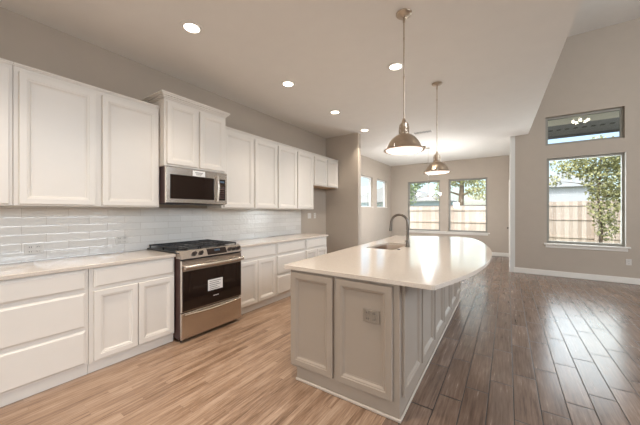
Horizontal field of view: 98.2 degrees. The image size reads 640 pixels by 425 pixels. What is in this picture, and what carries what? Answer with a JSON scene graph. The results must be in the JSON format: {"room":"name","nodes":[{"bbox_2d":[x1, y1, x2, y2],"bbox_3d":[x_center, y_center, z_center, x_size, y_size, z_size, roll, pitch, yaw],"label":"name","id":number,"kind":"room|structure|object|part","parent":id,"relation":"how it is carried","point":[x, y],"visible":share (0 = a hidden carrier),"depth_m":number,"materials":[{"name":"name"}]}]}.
{"room":"kitchen","nodes":[
{"label":"kitchen","id":0,"kind":"room"},
{"bbox_2d":[0,7,325,264],"bbox_3d":[-2.404,-0.175,2.835,0.200,3.050,9.000,0,0,34],"label":"wall","id":1,"kind":"structure","parent":0,"point":[26,41],"depth_m":3.02,"materials":[{"name":"paint"}]},
{"bbox_2d":[0,58,12,205],"bbox_3d":[-2.788,-0.601,1.772,0.350,1.102,1.070,0,0,34],"label":"upper cabinet","id":2,"kind":"object","parent":1,"relation":"attached to","point":[6,66],"visible":1,"depth_m":2.09,"materials":[{"name":"paint"}]},
{"bbox_3d":[-2.502,-0.578,1.903,0.022,1.031,0.488,0,0,34],"label":"door","id":3,"kind":"part","parent":2,"relation":"part of","materials":[{"name":"paint"}]},
{"bbox_3d":[-2.663,-1.140,1.688,0.038,0.024,1.070,0,0,34],"label":"molding","id":4,"kind":"part","parent":2,"relation":"part of","materials":[{"name":"paint"}]},
{"bbox_2d":[12,62,159,207],"bbox_3d":[-2.185,-0.601,2.663,0.350,1.102,1.080,0,0,34],"label":"upper cabinet","id":5,"kind":"object","parent":1,"relation":"attached to","point":[76,143],"visible":0.94,"depth_m":2.47,"materials":[{"name":"paint"}]},
{"bbox_3d":[-2.201,-0.578,2.347,0.022,1.031,0.480,0,0,34],"label":"door","id":6,"kind":"part","parent":5,"relation":"part of","materials":[{"name":"paint"}]},
{"bbox_3d":[-2.059,-1.140,2.579,0.038,0.024,1.080,0,0,34],"label":"molding","id":7,"kind":"part","parent":5,"relation":"part of","materials":[{"name":"paint"}]},
{"bbox_3d":[-1.897,-0.578,2.796,0.022,1.031,0.497,0,0,34],"label":"door","id":8,"kind":"part","parent":5,"relation":"part of","materials":[{"name":"paint"}]},
{"bbox_2d":[0,206,300,263],"bbox_3d":[-1.970,0.193,3.290,0.008,0.483,5.640,0,0,34],"label":"tile backsplash","id":9,"kind":"structure","parent":1,"relation":"attached to","point":[63,232],"depth_m":2.98,"materials":[{"name":"white tile"}]},
{"bbox_2d":[25,244,42,254],"bbox_3d":[-2.527,0.330,2.449,0.010,0.085,0.118,0,0,34],"label":"wall outlet","id":10,"kind":"object","parent":9,"relation":"attached to","point":[36,248],"visible":1,"depth_m":2.45,"materials":[{"name":"white plastic"}]},
{"bbox_2d":[115,236,127,243],"bbox_3d":[-2.149,0.305,3.007,0.010,0.075,0.118,0,0,34],"label":"wall outlet","id":11,"kind":"object","parent":9,"relation":"attached to","point":[118,240],"visible":1,"depth_m":3.00,"materials":[{"name":"white plastic"}]},
{"bbox_2d":[142,90,229,173],"bbox_3d":[-1.612,-0.896,3.403,0.469,0.788,0.866,0,0,34],"label":"upper cabinet","id":12,"kind":"object","parent":1,"relation":"attached to","point":[191,133],"visible":0.87,"depth_m":3.20,"materials":[{"name":"paint"}]},
{"bbox_3d":[-1.550,-0.859,3.130,0.022,0.673,0.352,0,0,34],"label":"door","id":13,"kind":"part","parent":12,"relation":"part of","materials":[{"name":"paint"}]},
{"bbox_3d":[-1.609,-1.258,3.401,0.462,0.064,0.866,0,0,34],"label":"crown molding","id":14,"kind":"part","parent":12,"relation":"part of","materials":[{"name":"paint"}]},
{"bbox_2d":[159,166,226,205],"bbox_3d":[-1.591,-0.293,3.398,0.505,0.408,0.782,0,0,34],"label":"microwave","id":15,"kind":"object","parent":12,"relation":"attached to","point":[177,186],"visible":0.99,"depth_m":3.21,"materials":[{"name":"metal"}]},
{"bbox_3d":[-1.471,-0.281,3.228,0.003,0.268,0.545,0,0,34],"label":"door glass","id":16,"kind":"part","parent":15,"relation":"part of","materials":[{"name":"black glass"}]},
{"bbox_3d":[-1.277,-0.292,3.464,0.059,0.330,0.026,0,0,34],"label":"handle","id":17,"kind":"part","parent":15,"relation":"part of","materials":[{"name":"silver metal"}]},
{"bbox_3d":[-1.254,-0.281,3.547,0.003,0.268,0.097,0,0,34],"label":"control panel","id":18,"kind":"part","parent":15,"relation":"part of","materials":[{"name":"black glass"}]},
{"bbox_3d":[-1.335,-0.859,3.448,0.022,0.673,0.352,0,0,34],"label":"door","id":19,"kind":"part","parent":12,"relation":"part of","materials":[{"name":"paint"}]},
{"bbox_2d":[207,126,277,208],"bbox_3d":[-1.135,-0.601,4.214,0.350,1.102,1.072,0,0,34],"label":"upper cabinet","id":20,"kind":"object","parent":1,"relation":"attached to","point":[250,159],"visible":0.78,"depth_m":4.07,"materials":[{"name":"paint"}]},
{"bbox_3d":[-1.140,-0.578,3.914,0.022,1.031,0.515,0,0,34],"label":"door","id":21,"kind":"part","parent":20,"relation":"part of","materials":[{"name":"paint"}]},
{"bbox_3d":[-1.010,-1.140,4.129,0.038,0.024,1.072,0,0,34],"label":"molding","id":22,"kind":"part","parent":20,"relation":"part of","materials":[{"name":"paint"}]},
{"bbox_3d":[-0.843,-0.578,4.354,0.022,1.031,0.477,0,0,34],"label":"door","id":23,"kind":"part","parent":20,"relation":"part of","materials":[{"name":"paint"}]},
{"bbox_2d":[277,142,313,209],"bbox_3d":[-0.544,-0.601,5.087,0.350,1.102,1.035,0,0,34],"label":"upper cabinet","id":24,"kind":"object","parent":1,"relation":"attached to","point":[295,166],"visible":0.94,"depth_m":4.93,"materials":[{"name":"paint"}]},
{"bbox_3d":[-0.556,-0.578,4.778,0.022,1.031,0.479,0,0,34],"label":"door","id":25,"kind":"part","parent":24,"relation":"part of","materials":[{"name":"paint"}]},
{"bbox_3d":[-0.419,-1.140,5.002,0.038,0.024,1.035,0,0,34],"label":"molding","id":26,"kind":"part","parent":24,"relation":"part of","materials":[{"name":"paint"}]},
{"bbox_3d":[-0.268,-0.578,5.203,0.022,1.031,0.482,0,0,34],"label":"door","id":27,"kind":"part","parent":24,"relation":"part of","materials":[{"name":"paint"}]},
{"bbox_2d":[313,153,337,188],"bbox_3d":[0.011,-0.836,5.908,0.350,0.633,0.946,0,0,34],"label":"upper cabinet","id":28,"kind":"object","parent":1,"relation":"attached to","point":[325,168],"visible":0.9,"depth_m":5.78,"materials":[{"name":"paint"}]},
{"bbox_3d":[0.019,-0.815,5.627,0.022,0.556,0.450,0,0,34],"label":"door","id":29,"kind":"part","parent":28,"relation":"part of","materials":[{"name":"paint"}]},
{"bbox_3d":[0.137,-1.140,5.823,0.038,0.024,0.946,0,0,34],"label":"molding","id":30,"kind":"part","parent":28,"relation":"part of","materials":[{"name":"paint"}]},
{"bbox_3d":[0.279,-0.815,6.012,0.022,0.556,0.420,0,0,34],"label":"door","id":31,"kind":"part","parent":28,"relation":"part of","materials":[{"name":"paint"}]},
{"bbox_2d":[0,0,581,165],"bbox_3d":[0.555,-1.775,3.609,4.474,0.150,14.000,0,0,34],"label":"ceiling","id":32,"kind":"structure","parent":0,"point":[494,61],"depth_m":2.95,"materials":[{"name":"paint"}]},
{"bbox_2d":[180,20,203,34],"bbox_3d":[-1.179,-1.694,2.549,0.200,0.011,0.200,0,0,34],"label":"recessed light","id":33,"kind":"object","parent":32,"relation":"in","point":[192,27],"visible":1,"depth_m":2.54,"materials":[{"name":"paint"}]},
{"bbox_2d":[281,80,295,86],"bbox_3d":[-0.422,-1.694,3.667,0.200,0.011,0.200,0,0,34],"label":"recessed light","id":34,"kind":"object","parent":32,"relation":"in","point":[286,83],"visible":1,"depth_m":3.65,"materials":[{"name":"paint"}]},
{"bbox_2d":[329,110,340,113],"bbox_3d":[0.256,-1.694,4.705,0.200,0.011,0.200,0,0,34],"label":"recessed light","id":35,"kind":"object","parent":32,"relation":"in","point":[331,111],"visible":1,"depth_m":4.69,"materials":[{"name":"paint"}]},
{"bbox_2d":[387,62,402,70],"bbox_3d":[0.883,-1.694,3.231,0.200,0.011,0.200,0,0,34],"label":"recessed light","id":36,"kind":"object","parent":32,"relation":"in","point":[394,66],"visible":0.94,"depth_m":3.22,"materials":[{"name":"paint"}]},
{"bbox_2d":[384,8,425,154],"bbox_3d":[0.718,-1.103,2.372,0.342,1.192,0.348,0,0,34],"label":"pendant light","id":37,"kind":"object","parent":32,"relation":"hanging from","point":[404,143],"visible":1,"depth_m":2.33,"materials":[{"name":"silver metal"}]},
{"bbox_3d":[0.720,-1.236,2.375,0.019,0.872,0.020,0,0,34],"label":"stem","id":38,"kind":"part","parent":37,"relation":"part of","materials":[{"name":"silver metal"}]},
{"bbox_3d":[0.720,-0.596,2.375,0.342,0.142,0.342,0,0,34],"label":"lamp shade","id":39,"kind":"part","parent":37,"relation":"part of","materials":[{"name":"silver metal"}]},
{"bbox_2d":[386,146,422,154],"bbox_3d":[0.720,-0.519,2.375,0.304,0.024,0.304,0,0,34],"label":"diffuser","id":40,"kind":"object","parent":37,"relation":"attached to","point":[394,150],"depth_m":2.31,"materials":[{"name":"white glass"}]},
{"bbox_2d":[412,130,432,134],"bbox_3d":[2.177,-1.696,5.892,0.400,0.008,0.200,0,0,34],"label":"ceiling vent","id":41,"kind":"object","parent":32,"relation":"in","point":[424,131],"visible":1,"depth_m":5.90,"materials":[{"name":"paint"}]},
{"bbox_2d":[417,147,441,198],"bbox_3d":[2.888,-1.022,7.377,0.647,1.355,0.620,0,0,34],"label":"chandelier","id":42,"kind":"object","parent":32,"relation":"hanging from","point":[418,193],"visible":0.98,"depth_m":7.29,"materials":[{"name":"metal"}]},
{"bbox_2d":[423,81,450,174],"bbox_3d":[1.546,-1.100,3.659,0.342,1.192,0.348,0,0,11],"label":"pendant light","id":43,"kind":"object","parent":32,"relation":"hanging from","point":[436,167],"visible":1,"depth_m":3.60,"materials":[{"name":"silver metal"}]},
{"bbox_3d":[1.547,-0.593,3.662,0.342,0.142,0.342,0,0,11],"label":"lamp shade","id":44,"kind":"part","parent":43,"relation":"part of","materials":[{"name":"silver metal"}]},
{"bbox_2d":[425,171,449,174],"bbox_3d":[1.547,-0.516,3.662,0.304,0.024,0.304,0,0,11],"label":"diffuser","id":45,"kind":"object","parent":43,"relation":"attached to","point":[426,172],"depth_m":3.59,"materials":[{"name":"white glass"}]},
{"bbox_2d":[0,256,639,424],"bbox_3d":[2.636,1.410,2.200,9.500,0.120,14.000,0,0,34],"label":"floor","id":46,"kind":"structure","parent":0,"point":[515,348],"depth_m":2.30,"materials":[{"name":"brown wood"}]},
{"bbox_2d":[0,269,87,407],"bbox_3d":[-2.424,0.907,2.067,0.622,0.883,0.943,0,0,34],"label":"base cabinet","id":47,"kind":"object","parent":46,"relation":"on","point":[44,318],"visible":0.95,"depth_m":2.05,"materials":[{"name":"paint"}]},
{"bbox_3d":[-2.175,1.109,1.898,0.020,0.273,0.901,0,0,34],"label":"drawer","id":48,"kind":"part","parent":47,"relation":"part of","materials":[{"name":"paint"}]},
{"bbox_3d":[-2.175,0.803,1.898,0.020,0.283,0.901,0,0,34],"label":"drawer","id":49,"kind":"part","parent":47,"relation":"part of","materials":[{"name":"paint"}]},
{"bbox_3d":[-2.175,0.556,1.898,0.020,0.156,0.901,0,0,34],"label":"drawer","id":50,"kind":"part","parent":47,"relation":"part of","materials":[{"name":"paint"}]},
{"bbox_2d":[0,249,175,280],"bbox_3d":[-2.523,0.450,1.914,0.634,0.030,2.742,0,0,34],"label":"countertop","id":51,"kind":"structure","parent":47,"relation":"on","point":[42,267],"depth_m":2.39,"materials":[{"name":"beige stone"}]},
{"bbox_2d":[87,257,173,373],"bbox_3d":[-1.958,0.907,2.754,0.624,0.883,0.712,0,0,34],"label":"base cabinet","id":52,"kind":"object","parent":46,"relation":"on","point":[131,305],"visible":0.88,"depth_m":2.54,"materials":[{"name":"paint"}]},
{"bbox_3d":[-1.798,0.954,2.453,0.022,0.583,0.331,0,0,34],"label":"door","id":53,"kind":"part","parent":52,"relation":"part of","materials":[{"name":"paint"}]},
{"bbox_3d":[-1.703,0.556,2.594,0.020,0.156,0.670,0,0,34],"label":"drawer","id":54,"kind":"part","parent":52,"relation":"part of","materials":[{"name":"paint"}]},
{"bbox_3d":[-1.608,0.954,2.733,0.022,0.583,0.333,0,0,34],"label":"door","id":55,"kind":"part","parent":52,"relation":"part of","materials":[{"name":"paint"}]},
{"bbox_2d":[147,239,243,341],"bbox_3d":[-1.463,0.864,3.320,0.797,0.971,0.782,0,0,34],"label":"gas range","id":56,"kind":"object","parent":46,"relation":"on","point":[207,272],"visible":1,"depth_m":3.07,"materials":[{"name":"silver metal"}]},
{"bbox_2d":[147,244,230,253],"bbox_3d":[-1.513,0.426,3.354,0.676,0.012,0.782,0,0,34],"label":"cooktop","id":57,"kind":"object","parent":56,"relation":"in","point":[225,246],"depth_m":3.10,"materials":[{"name":"black metal"}]},
{"bbox_3d":[-1.238,0.446,3.168,0.108,0.081,0.770,0,0,34],"label":"control panel","id":58,"kind":"part","parent":56,"relation":"part of","materials":[{"name":"silver metal"}]},
{"bbox_3d":[-1.208,1.180,3.147,0.025,0.270,0.766,0,0,34],"label":"storage drawer","id":59,"kind":"part","parent":56,"relation":"part of","materials":[{"name":"silver metal"}]},
{"bbox_3d":[-1.207,0.770,3.147,0.027,0.530,0.766,0,0,34],"label":"oven door","id":60,"kind":"part","parent":56,"relation":"part of","materials":[{"name":"black glass"}]},
{"bbox_3d":[-1.183,1.068,3.130,0.038,0.037,0.712,0,0,34],"label":"drawer handle","id":61,"kind":"part","parent":56,"relation":"part of","materials":[{"name":"silver metal"}]},
{"bbox_3d":[-1.164,0.570,3.118,0.076,0.046,0.742,0,0,34],"label":"oven handle","id":62,"kind":"part","parent":56,"relation":"part of","materials":[{"name":"silver metal"}]},
{"bbox_2d":[240,243,275,314],"bbox_3d":[-1.111,0.907,4.004,0.624,0.883,0.748,0,0,34],"label":"base cabinet","id":63,"kind":"object","parent":46,"relation":"on","point":[258,266],"visible":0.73,"depth_m":3.83,"materials":[{"name":"paint"}]},
{"bbox_3d":[-0.962,0.954,3.687,0.022,0.583,0.347,0,0,34],"label":"door","id":64,"kind":"part","parent":63,"relation":"part of","materials":[{"name":"paint"}]},
{"bbox_3d":[-0.863,0.556,3.836,0.020,0.156,0.706,0,0,34],"label":"drawer","id":65,"kind":"part","parent":63,"relation":"part of","materials":[{"name":"paint"}]},
{"bbox_3d":[-0.763,0.954,3.981,0.022,0.583,0.353,0,0,34],"label":"door","id":66,"kind":"part","parent":63,"relation":"part of","materials":[{"name":"paint"}]},
{"bbox_2d":[229,233,327,247],"bbox_3d":[-0.711,0.450,4.591,0.634,0.030,2.174,0,0,34],"label":"countertop","id":67,"kind":"structure","parent":63,"relation":"on","point":[243,243],"depth_m":4.38,"materials":[{"name":"beige stone"}]},
{"bbox_2d":[275,239,304,300],"bbox_3d":[-0.701,0.907,4.612,0.622,0.883,0.714,0,0,34],"label":"base cabinet","id":68,"kind":"object","parent":46,"relation":"on","point":[291,251],"visible":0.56,"depth_m":4.32,"materials":[{"name":"paint"}]},
{"bbox_3d":[-0.451,1.109,4.444,0.020,0.273,0.672,0,0,34],"label":"drawer","id":69,"kind":"part","parent":68,"relation":"part of","materials":[{"name":"paint"}]},
{"bbox_3d":[-0.451,0.803,4.444,0.020,0.283,0.672,0,0,34],"label":"drawer","id":70,"kind":"part","parent":68,"relation":"part of","materials":[{"name":"paint"}]},
{"bbox_3d":[-0.451,0.556,4.444,0.020,0.156,0.672,0,0,34],"label":"drawer","id":71,"kind":"part","parent":68,"relation":"part of","materials":[{"name":"paint"}]},
{"bbox_2d":[305,237,326,258],"bbox_3d":[-0.307,0.907,5.192,0.624,0.883,0.682,0,0,34],"label":"base cabinet","id":72,"kind":"object","parent":46,"relation":"on","point":[314,247],"visible":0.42,"depth_m":4.97,"materials":[{"name":"paint"}]},
{"bbox_3d":[-0.148,0.954,4.890,0.022,0.583,0.317,0,0,34],"label":"door","id":73,"kind":"part","parent":72,"relation":"part of","materials":[{"name":"paint"}]},
{"bbox_3d":[-0.058,0.556,5.024,0.020,0.156,0.640,0,0,34],"label":"drawer","id":74,"kind":"part","parent":72,"relation":"part of","materials":[{"name":"paint"}]},
{"bbox_3d":[0.033,0.954,5.157,0.022,0.583,0.317,0,0,34],"label":"door","id":75,"kind":"part","parent":72,"relation":"part of","materials":[{"name":"paint"}]},
{"bbox_2d":[291,270,460,422],"bbox_3d":[1.031,0.907,3.206,1.143,0.883,3.003,0,0,33],"label":"kitchen island","id":76,"kind":"object","parent":46,"relation":"on","point":[380,369],"visible":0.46,"depth_m":1.99,"materials":[{"name":"beige paint"}]},
{"bbox_3d":[-0.069,0.855,2.146,0.392,0.741,0.022,0,0,33],"label":"panel","id":77,"kind":"part","parent":76,"relation":"part of","materials":[{"name":"beige paint"}]},
{"bbox_3d":[0.293,0.855,1.908,0.421,0.741,0.022,0,0,33],"label":"panel","id":78,"kind":"part","parent":76,"relation":"part of","materials":[{"name":"beige paint"}]},
{"bbox_2d":[363,308,379,324],"bbox_3d":[0.344,0.705,1.871,0.122,0.090,0.011,0,0,33],"label":"wall outlet","id":79,"kind":"object","parent":76,"relation":"attached to","point":[371,316],"visible":1,"depth_m":1.87,"materials":[{"name":"beige plastic"}]},
{"bbox_2d":[284,235,491,289],"bbox_3d":[1.220,0.450,3.450,1.592,0.030,3.638,0,0,34],"label":"island countertop","id":80,"kind":"structure","parent":76,"relation":"on","point":[430,262],"depth_m":2.43,"materials":[{"name":"beige stone"}]},
{"bbox_2d":[375,244,403,249],"bbox_3d":[0.900,0.563,3.581,0.379,0.195,0.764,0,0,34],"label":"sink","id":81,"kind":"object","parent":80,"relation":"in","point":[387,246],"visible":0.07,"depth_m":3.91,"materials":[{"name":"metal"}]},
{"bbox_2d":[389,214,409,246],"bbox_3d":[0.984,0.227,3.478,0.268,0.415,0.137,0,0,34],"label":"faucet","id":82,"kind":"object","parent":80,"relation":"on","point":[407,241],"visible":0.99,"depth_m":3.45,"materials":[{"name":"silver metal"}]},
{"bbox_3d":[0.666,0.847,1.994,0.022,0.726,0.447,0,0,33],"label":"panel","id":83,"kind":"part","parent":76,"relation":"part of","materials":[{"name":"beige paint"}]},
{"bbox_3d":[0.935,0.847,2.402,0.022,0.726,0.447,0,0,33],"label":"panel","id":84,"kind":"part","parent":76,"relation":"part of","materials":[{"name":"beige paint"}]},
{"bbox_3d":[1.205,0.847,2.810,0.022,0.726,0.447,0,0,33],"label":"panel","id":85,"kind":"part","parent":76,"relation":"part of","materials":[{"name":"beige paint"}]},
{"bbox_3d":[1.474,0.847,3.219,0.022,0.726,0.447,0,0,33],"label":"panel","id":86,"kind":"part","parent":76,"relation":"part of","materials":[{"name":"beige paint"}]},
{"bbox_3d":[1.743,0.847,3.627,0.022,0.726,0.447,0,0,33],"label":"panel","id":87,"kind":"part","parent":76,"relation":"part of","materials":[{"name":"beige paint"}]},
{"bbox_3d":[2.012,0.847,4.035,0.022,0.726,0.447,0,0,33],"label":"panel","id":88,"kind":"part","parent":76,"relation":"part of","materials":[{"name":"beige paint"}]},
{"bbox_2d":[548,111,618,139],"bbox_3d":[7.305,-0.370,5.797,5.000,3.680,2.288,0,0,34],"label":"patio cover","id":89,"kind":"object","parent":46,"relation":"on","point":[608,122],"visible":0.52,"depth_m":6.69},
{"bbox_2d":[326,133,360,252],"bbox_3d":[0.509,-0.175,6.224,0.825,3.050,0.120,0,0,34],"label":"wall","id":90,"kind":"structure","parent":0,"point":[343,204],"depth_m":6.12,"materials":[{"name":"paint"}]},
{"bbox_2d":[361,155,390,244],"bbox_3d":[1.319,-0.175,8.496,0.140,3.050,4.550,0,0,34],"label":"wall","id":91,"kind":"structure","parent":0,"point":[375,222],"depth_m":9.12,"materials":[{"name":"paint"}]},
{"bbox_2d":[361,176,370,206],"bbox_3d":[1.381,-0.630,8.641,0.060,0.956,0.876,0,0,34],"label":"window","id":92,"kind":"structure","parent":91,"relation":"in","point":[361,176],"depth_m":8.96,"materials":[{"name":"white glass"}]},
{"bbox_2d":[377,180,384,206],"bbox_3d":[2.071,-0.630,9.660,0.060,0.956,0.916,0,0,34],"label":"window","id":93,"kind":"structure","parent":91,"relation":"in","point":[377,180],"depth_m":10.00,"materials":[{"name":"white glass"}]},
{"bbox_2d":[391,155,509,252],"bbox_3d":[4.217,-0.175,9.378,3.950,3.050,0.160,0,0,34],"label":"wall","id":94,"kind":"structure","parent":0,"point":[496,170],"depth_m":8.92,"materials":[{"name":"paint"}]},
{"bbox_2d":[408,180,439,230],"bbox_3d":[3.673,-0.215,9.770,1.086,1.726,0.060,0,0,34],"label":"window","id":95,"kind":"structure","parent":94,"relation":"in","point":[409,183],"depth_m":9.85,"materials":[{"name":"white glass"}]},
{"bbox_3d":[3.681,-0.627,9.781,1.044,0.860,0.025,0,0,34],"label":"sash","id":96,"kind":"part","parent":95,"relation":"part of","materials":[{"name":"clear glass"}]},
{"bbox_3d":[3.665,0.201,9.758,1.044,0.852,0.026,0,0,34],"label":"sash","id":97,"kind":"part","parent":95,"relation":"part of","materials":[{"name":"clear glass"}]},
{"bbox_2d":[409,230,489,235],"bbox_3d":[4.183,0.708,9.293,2.490,0.054,0.017,0,0,34],"label":"trim","id":98,"kind":"structure","parent":94,"relation":"attached to","point":[409,231],"depth_m":9.24,"materials":[{"name":"paint"}]},
{"bbox_2d":[449,178,486,232],"bbox_3d":[4.799,-0.215,9.008,1.106,1.726,0.060,0,0,34],"label":"window","id":99,"kind":"structure","parent":94,"relation":"in","point":[450,205],"depth_m":9.07,"materials":[{"name":"white plastic"}]},
{"bbox_3d":[4.807,-0.627,9.019,1.064,0.860,0.025,0,0,34],"label":"sash","id":100,"kind":"part","parent":99,"relation":"part of","materials":[{"name":"clear glass"}]},
{"bbox_3d":[4.791,0.201,8.996,1.064,0.852,0.026,0,0,34],"label":"sash","id":101,"kind":"part","parent":99,"relation":"part of","materials":[{"name":"clear glass"}]},
{"bbox_2d":[492,252,508,256],"bbox_3d":[4.159,1.292,9.310,3.610,0.114,0.015,0,0,34],"label":"baseboard","id":102,"kind":"structure","parent":94,"relation":"attached to","point":[493,253],"depth_m":8.41,"materials":[{"name":"paint"}]},
{"bbox_2d":[510,136,514,271],"bbox_3d":[4.372,-0.175,6.290,0.089,3.050,0.159,0,0,34],"label":"wall","id":103,"kind":"structure","parent":0,"point":[512,138],"depth_m":6.22,"materials":[{"name":"white paint"}]},
{"bbox_2d":[515,18,639,278],"bbox_3d":[6.691,-1.125,4.721,5.510,4.950,0.160,0,0,34],"label":"wall","id":104,"kind":"structure","parent":0,"point":[598,69],"depth_m":5.56,"materials":[{"name":"paint"}]},
{"bbox_2d":[514,267,639,284],"bbox_3d":[6.563,1.292,4.701,5.360,0.114,0.015,0,0,34],"label":"baseboard","id":105,"kind":"structure","parent":104,"relation":"attached to","point":[616,279],"depth_m":5.59,"materials":[{"name":"paint"}]},
{"bbox_2d":[545,107,623,145],"bbox_3d":[5.339,-1.710,5.648,1.166,0.596,0.060,0,0,34],"label":"window","id":106,"kind":"structure","parent":104,"relation":"in","point":[621,111],"depth_m":5.55,"materials":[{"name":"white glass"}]},
{"bbox_2d":[547,152,624,245],"bbox_3d":[5.355,-0.240,5.637,1.166,1.796,0.060,0,0,34],"label":"window","id":107,"kind":"structure","parent":104,"relation":"in","point":[622,155],"depth_m":5.43,"materials":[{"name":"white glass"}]},
{"bbox_2d":[544,243,630,251],"bbox_3d":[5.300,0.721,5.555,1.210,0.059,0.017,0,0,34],"label":"trim","id":108,"kind":"structure","parent":104,"relation":"attached to","point":[550,246],"depth_m":5.51,"materials":[{"name":"paint"}]},
{"bbox_2d":[625,152,625,246],"bbox_3d":[5.802,-0.240,5.262,0.008,1.796,0.057,0,0,34],"label":"trim","id":109,"kind":"structure","parent":104,"relation":"attached to","point":[625,152],"depth_m":5.25,"materials":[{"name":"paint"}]},
{"bbox_2d":[626,259,631,264],"bbox_3d":[5.811,0.945,5.213,0.075,0.115,0.010,0,0,34],"label":"wall outlet","id":110,"kind":"object","parent":104,"relation":"attached to","point":[628,261],"visible":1,"depth_m":5.21,"materials":[{"name":"white plastic"}]},
{"bbox_2d":[568,0,639,36],"bbox_3d":[3.587,-3.675,0.036,5.500,0.150,11.480,0,0,34],"label":"ceiling","id":111,"kind":"structure","parent":0,"point":[591,15],"depth_m":5.05,"materials":[{"name":"paint"}]},
{"bbox_3d":[5.061,-0.175,7.316,0.080,3.050,2.310,0,0,34],"label":"wall","id":112,"kind":"structure","parent":0,"visible":0},
{"bbox_2d":[507,180,509,261],"bbox_3d":[5.015,0.274,7.334,0.116,2.148,1.220,0,0,34],"label":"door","id":113,"kind":"structure","parent":112,"relation":"in","point":[509,180],"depth_m":6.83,"materials":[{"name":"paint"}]},
{"bbox_3d":[5.014,0.274,7.335,0.017,2.148,1.220,0,0,34],"label":"casing","id":114,"kind":"part","parent":113,"relation":"part of","materials":[{"name":"paint"}]},
{"label":"outside","id":115,"kind":"structure","parent":0,"visible":0},
{"bbox_3d":[19.706,1.535,29.113,60.000,0.130,49.690,0,0,34],"label":"ground","id":116,"kind":"structure","parent":115,"visible":0},
{"bbox_2d":[361,187,457,228],"bbox_3d":[8.137,-0.505,27.096,9.800,3.950,6.700,0,0,34],"label":"house","id":117,"kind":"structure","parent":116,"relation":"on","point":[364,198],"depth_m":23.38,"materials":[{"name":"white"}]},
{"bbox_2d":[410,183,429,205],"bbox_3d":[5.603,-0.430,16.245,2.079,3.805,1.400,0,0,34],"label":"tree","id":118,"kind":"object","parent":116,"relation":"on","point":[413,188],"visible":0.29,"depth_m":16.21,"materials":[{"name":"green plant"}]},
{"bbox_2d":[410,206,485,230],"bbox_3d":[5.500,0.580,13.835,8.100,1.780,0.160,0,0,34],"label":"wooden fence","id":119,"kind":"object","parent":116,"relation":"on","point":[472,218],"visible":0.1,"depth_m":13.25,"materials":[{"name":"brown wood"}]},
{"bbox_3d":[5.542,-0.115,13.851,8.050,0.090,0.044,0,0,34],"label":"rail","id":120,"kind":"part","parent":119,"relation":"part of","materials":[{"name":"brown wood"}]},
{"bbox_3d":[5.542,0.457,13.851,8.050,0.090,0.044,0,0,34],"label":"rail","id":121,"kind":"part","parent":119,"relation":"part of","materials":[{"name":"brown wood"}]},
{"bbox_2d":[433,179,485,204],"bbox_3d":[8.109,-0.996,15.647,3.473,4.945,2.428,0,0,34],"label":"tree","id":122,"kind":"object","parent":116,"relation":"on","point":[461,194],"visible":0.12,"depth_m":15.33,"materials":[{"name":"green plant"}]},
{"bbox_2d":[549,172,609,231],"bbox_3d":[20.748,-0.755,24.586,5.100,4.450,10.720,0,0,34],"label":"house","id":123,"kind":"structure","parent":116,"relation":"on","point":[566,191],"depth_m":20.16,"materials":[{"name":"grey"}]},
{"bbox_2d":[549,135,620,242],"bbox_3d":[9.056,-0.511,9.050,2.620,3.965,1.277,0,0,34],"label":"tree","id":124,"kind":"object","parent":116,"relation":"on","point":[612,162],"visible":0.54,"depth_m":8.98,"materials":[{"name":"green plant"}]},
{"bbox_2d":[549,200,620,243],"bbox_3d":[15.662,0.470,10.338,12.650,2.000,0.160,0,0,34],"label":"wooden fence","id":125,"kind":"object","parent":116,"relation":"on","point":[566,218],"visible":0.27,"depth_m":12.92,"materials":[{"name":"brown wood"}]},
{"bbox_3d":[15.703,-0.335,10.354,12.600,0.090,0.044,0,0,34],"label":"rail","id":126,"kind":"part","parent":125,"relation":"part of","materials":[{"name":"brown wood"}]},
{"bbox_3d":[15.703,0.336,10.354,12.600,0.090,0.044,0,0,34],"label":"rail","id":127,"kind":"part","parent":125,"relation":"part of","materials":[{"name":"brown wood"}]},
{"bbox_3d":[15.703,1.175,10.354,12.600,0.090,0.044,0,0,34],"label":"rail","id":128,"kind":"part","parent":125,"relation":"part of","materials":[{"name":"brown wood"}]},
{"bbox_3d":[12.434,0.470,12.482,0.100,2.000,0.094,0,0,34],"label":"post","id":129,"kind":"part","parent":125,"relation":"part of","materials":[{"name":"brown wood"}]}
]}

